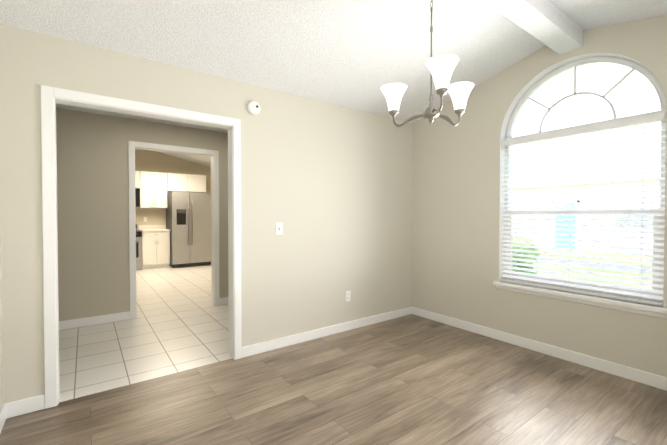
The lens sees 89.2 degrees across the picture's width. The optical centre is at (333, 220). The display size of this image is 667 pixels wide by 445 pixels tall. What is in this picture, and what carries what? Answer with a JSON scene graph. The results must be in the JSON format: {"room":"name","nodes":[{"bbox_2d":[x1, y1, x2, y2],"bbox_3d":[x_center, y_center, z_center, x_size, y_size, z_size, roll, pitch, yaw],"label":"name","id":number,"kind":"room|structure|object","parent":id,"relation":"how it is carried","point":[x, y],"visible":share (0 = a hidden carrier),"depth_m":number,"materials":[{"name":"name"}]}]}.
{"room":"empty dining room","nodes":[
{"label":"empty dining room","id":0,"kind":"room"},
{"bbox_2d":[0,213,3,410],"bbox_3d":[-1.096,-0.385,0.603,0.200,3.300,3.797,-1,1,-36],"label":"wall","id":1,"kind":"structure","parent":0,"point":[1,373],"depth_m":2.08,"materials":[{"name":"beige paint"}]},
{"bbox_2d":[0,402,11,432],"bbox_3d":[-1.041,1.216,0.738,0.018,0.095,3.447,-1,1,-36],"label":"baseboard","id":2,"kind":"structure","parent":1,"relation":"attached to","point":[6,411],"depth_m":2.10,"materials":[{"name":"white wood"}]},
{"bbox_2d":[56,108,227,320],"bbox_3d":[-2.262,-0.646,4.398,5.340,3.700,0.120,-1,1,-36],"label":"wall","id":3,"kind":"structure","parent":0,"point":[93,212],"depth_m":3.98,"materials":[{"name":"beige paint"}]},
{"bbox_2d":[59,311,129,329],"bbox_3d":[-3.358,1.171,3.538,2.119,0.095,0.014,-1,1,-36],"label":"baseboard","id":4,"kind":"structure","parent":3,"relation":"attached to","point":[80,322],"depth_m":3.94,"materials":[{"name":"white wood"}]},
{"bbox_2d":[128,141,219,318],"bbox_3d":[-2.105,0.109,4.525,1.095,2.187,0.156,-1,1,-36],"label":"door frame","id":5,"kind":"structure","parent":3,"relation":"attached to","point":[212,154],"depth_m":4.45,"materials":[{"name":"white wood"}]},
{"bbox_2d":[220,297,228,304],"bbox_3d":[-0.868,1.141,5.367,1.880,0.095,0.014,-1,1,-36],"label":"baseboard","id":6,"kind":"structure","parent":3,"relation":"attached to","point":[225,300],"depth_m":4.85,"materials":[{"name":"white wood"}]},
{"bbox_2d":[56,103,227,166],"bbox_3d":[-3.128,-1.855,5.558,5.440,1.160,6.753,-1,1,-36],"label":"ceiling","id":7,"kind":"structure","parent":0,"point":[95,111],"depth_m":4.36,"materials":[{"name":"white paint"}]},
{"bbox_2d":[59,265,231,401],"bbox_3d":[-3.149,1.310,5.637,5.340,0.250,6.883,-1,1,-36],"label":"floor","id":8,"kind":"structure","parent":0,"point":[180,323],"depth_m":3.50,"materials":[{"name":"white tile"}]},
{"bbox_2d":[136,224,141,269],"bbox_3d":[-4.941,0.613,7.894,0.755,1.070,0.686,-1,1,-36],"label":"range","id":9,"kind":"object","parent":8,"relation":"on","point":[138,249],"visible":0.1,"depth_m":7.86,"materials":[{"name":"silver metal"}]},
{"bbox_2d":[139,225,169,268],"bbox_3d":[-4.410,0.626,8.331,0.609,1.030,0.620,-1,1,-36],"label":"base cabinet","id":10,"kind":"object","parent":8,"relation":"on","point":[155,246],"visible":0.9,"depth_m":8.12,"materials":[{"name":"white paint"}]},
{"bbox_2d":[166,192,210,267],"bbox_3d":[-3.701,0.208,8.652,0.910,1.833,0.881,-1,1,-36],"label":"fridge","id":11,"kind":"object","parent":8,"relation":"on","point":[188,219],"visible":0.96,"depth_m":8.32,"materials":[{"name":"silver metal"}]},
{"bbox_2d":[135,149,210,224],"bbox_3d":[-5.127,-0.708,8.298,5.340,3.700,0.200,-1,1,-36],"label":"wall","id":12,"kind":"structure","parent":0,"point":[149,161],"depth_m":8.67,"materials":[{"name":"beige paint"}]},
{"bbox_2d":[135,171,138,188],"bbox_3d":[-4.918,-0.990,8.113,0.437,0.410,0.330,-1,1,-36],"label":"upper cabinet","id":13,"kind":"object","parent":12,"relation":"attached to","point":[136,172],"depth_m":8.08,"materials":[{"name":"white paint"}]},
{"bbox_2d":[135,188,139,206],"bbox_3d":[-5.015,-0.551,7.974,0.755,0.435,0.439,-1,1,-36],"label":"microwave","id":14,"kind":"object","parent":13,"relation":"attached to","point":[137,194],"visible":0.19,"depth_m":8.03,"materials":[{"name":"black metal"}]},
{"bbox_2d":[139,171,170,206],"bbox_3d":[-4.470,-0.761,8.445,0.664,0.880,0.330,-1,1,-36],"label":"upper cabinet","id":15,"kind":"object","parent":12,"relation":"attached to","point":[154,187],"depth_m":8.29,"materials":[{"name":"white paint"}]},
{"bbox_2d":[171,173,190,190],"bbox_3d":[-4.038,-0.981,8.759,0.527,0.450,0.330,-1,1,-36],"label":"upper cabinet","id":16,"kind":"object","parent":12,"relation":"attached to","point":[178,182],"depth_m":8.65,"materials":[{"name":"white paint"}]},
{"bbox_2d":[187,175,205,192],"bbox_3d":[-3.705,-0.985,9.004,0.527,0.450,0.330,-1,1,-36],"label":"upper cabinet","id":17,"kind":"object","parent":12,"relation":"attached to","point":[198,182],"depth_m":8.92,"materials":[{"name":"white paint"}]},
{"bbox_2d":[0,24,412,403],"bbox_3d":[-0.662,-0.087,3.208,4.180,2.620,0.120,-1,1,-36],"label":"wall","id":18,"kind":"structure","parent":0,"point":[329,185],"depth_m":3.17,"materials":[{"name":"beige paint"}]},
{"bbox_2d":[12,394,44,412],"bbox_3d":[-2.572,1.197,1.909,1.458,0.095,0.014,-1,1,-36],"label":"baseboard","id":19,"kind":"structure","parent":18,"relation":"attached to","point":[21,407],"depth_m":2.18,"materials":[{"name":"white wood"}]},
{"bbox_2d":[40,85,241,408],"bbox_3d":[-1.405,0.171,2.667,1.340,2.122,0.156,-1,1,-36],"label":"door frame","id":20,"kind":"structure","parent":18,"relation":"attached to","point":[51,97],"depth_m":2.34,"materials":[{"name":"white wood"}]},
{"bbox_2d":[247,101,260,114],"bbox_3d":[-0.716,-1.022,3.055,0.128,0.128,0.038,-1,1,-36],"label":"smoke detector","id":21,"kind":"object","parent":18,"relation":"attached to","point":[253,108],"visible":0.94,"depth_m":3.04,"materials":[{"name":"white plastic"}]},
{"bbox_2d":[276,222,282,234],"bbox_3d":[-0.517,0.073,3.234,0.070,0.115,0.015,-1,1,-36],"label":"light switch","id":22,"kind":"object","parent":18,"relation":"attached to","point":[279,227],"visible":1,"depth_m":3.23,"materials":[{"name":"white plastic"}]},
{"bbox_2d":[242,307,411,357],"bbox_3d":[0.092,1.168,3.696,2.272,0.095,0.018,-1,1,-36],"label":"baseboard","id":23,"kind":"structure","parent":18,"relation":"attached to","point":[249,350],"depth_m":3.52,"materials":[{"name":"white wood"}]},
{"bbox_2d":[345,291,350,301],"bbox_3d":[0.161,0.835,3.748,0.070,0.115,0.008,-1,1,-36],"label":"electrical outlet","id":24,"kind":"object","parent":18,"relation":"attached to","point":[347,295],"visible":1,"depth_m":3.74,"materials":[{"name":"white plastic"}]},
{"bbox_2d":[0,314,666,444],"bbox_3d":[0.483,1.373,1.673,4.180,0.250,3.807,-1,1,-36],"label":"floor","id":25,"kind":"structure","parent":0,"point":[411,379],"depth_m":2.32,"materials":[{"name":"wood"}]},
{"bbox_2d":[0,0,666,122],"bbox_3d":[0.548,-1.528,1.724,4.300,0.747,3.787,-1,1,-36],"label":"ceiling","id":26,"kind":"structure","parent":0,"point":[356,54],"depth_m":2.58,"materials":[{"name":"white paint"}]},
{"bbox_2d":[381,0,473,126],"bbox_3d":[0.688,-1.111,2.331,0.627,0.916,0.652,-1,1,-36],"label":"chandelier","id":27,"kind":"object","parent":26,"relation":"hanging from","point":[441,67],"visible":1,"depth_m":2.32,"materials":[{"name":"white glass"}]},
{"bbox_2d":[480,0,582,53],"bbox_3d":[0.480,-1.606,1.841,3.870,0.297,0.286,-1,1,-36],"label":"ceiling beam","id":28,"kind":"structure","parent":26,"relation":"attached to","point":[549,24],"depth_m":2.54,"materials":[{"name":"white paint"}]},
{"bbox_2d":[412,15,666,376],"bbox_3d":[0.141,-0.517,5.724,0.200,4.000,10.590,-1,1,-36],"label":"wall","id":29,"kind":"structure","parent":0,"point":[457,211],"depth_m":3.50,"materials":[{"name":"beige paint"}]},
{"bbox_2d":[412,307,666,390],"bbox_3d":[2.031,1.179,2.994,0.018,0.095,3.447,-1,1,-36],"label":"baseboard","id":30,"kind":"structure","parent":29,"relation":"attached to","point":[640,376],"depth_m":3.02,"materials":[{"name":"white wood"}]},
{"bbox_2d":[493,281,666,318],"bbox_3d":[2.074,0.665,2.984,0.130,0.075,1.309,-1,1,-36],"label":"window sill","id":31,"kind":"structure","parent":29,"relation":"attached to","point":[639,308],"depth_m":2.82,"materials":[{"name":"white wood"}]},
{"bbox_2d":[503,56,665,301],"bbox_3d":[2.152,-0.396,3.024,0.074,2.043,1.219,-1,1,-36],"label":"window","id":32,"kind":"structure","parent":29,"relation":"in","point":[575,64],"depth_m":2.92,"materials":[{"name":"white plastic"}]},
{"bbox_2d":[501,112,665,305],"bbox_3d":[2.089,-0.089,2.982,0.078,1.429,1.203,-1,1,-36],"label":"window blind","id":33,"kind":"object","parent":32,"relation":"attached to","point":[641,120],"visible":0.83,"depth_m":2.87,"materials":[{"name":"white plastic"}]},
{"label":"outside","id":34,"kind":"structure","parent":0,"visible":0},
{"bbox_2d":[533,249,652,288],"bbox_3d":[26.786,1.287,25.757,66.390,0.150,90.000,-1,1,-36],"label":"lawn","id":35,"kind":"structure","parent":34,"point":[608,271],"depth_m":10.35,"materials":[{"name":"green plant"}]},
{"bbox_2d":[512,238,539,273],"bbox_3d":[3.557,0.893,7.147,1.325,1.339,1.187,-1,1,-36],"label":"bush","id":36,"kind":"object","parent":35,"relation":"on","point":[525,244],"depth_m":6.86,"materials":[{"name":"green plant"}]},
{"bbox_2d":[511,135,660,271],"bbox_3d":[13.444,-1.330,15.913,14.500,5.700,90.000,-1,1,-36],"label":"neighbouring house","id":37,"kind":"structure","parent":35,"relation":"on","point":[644,153],"depth_m":15.52,"materials":[{"name":"white"}]}
]}

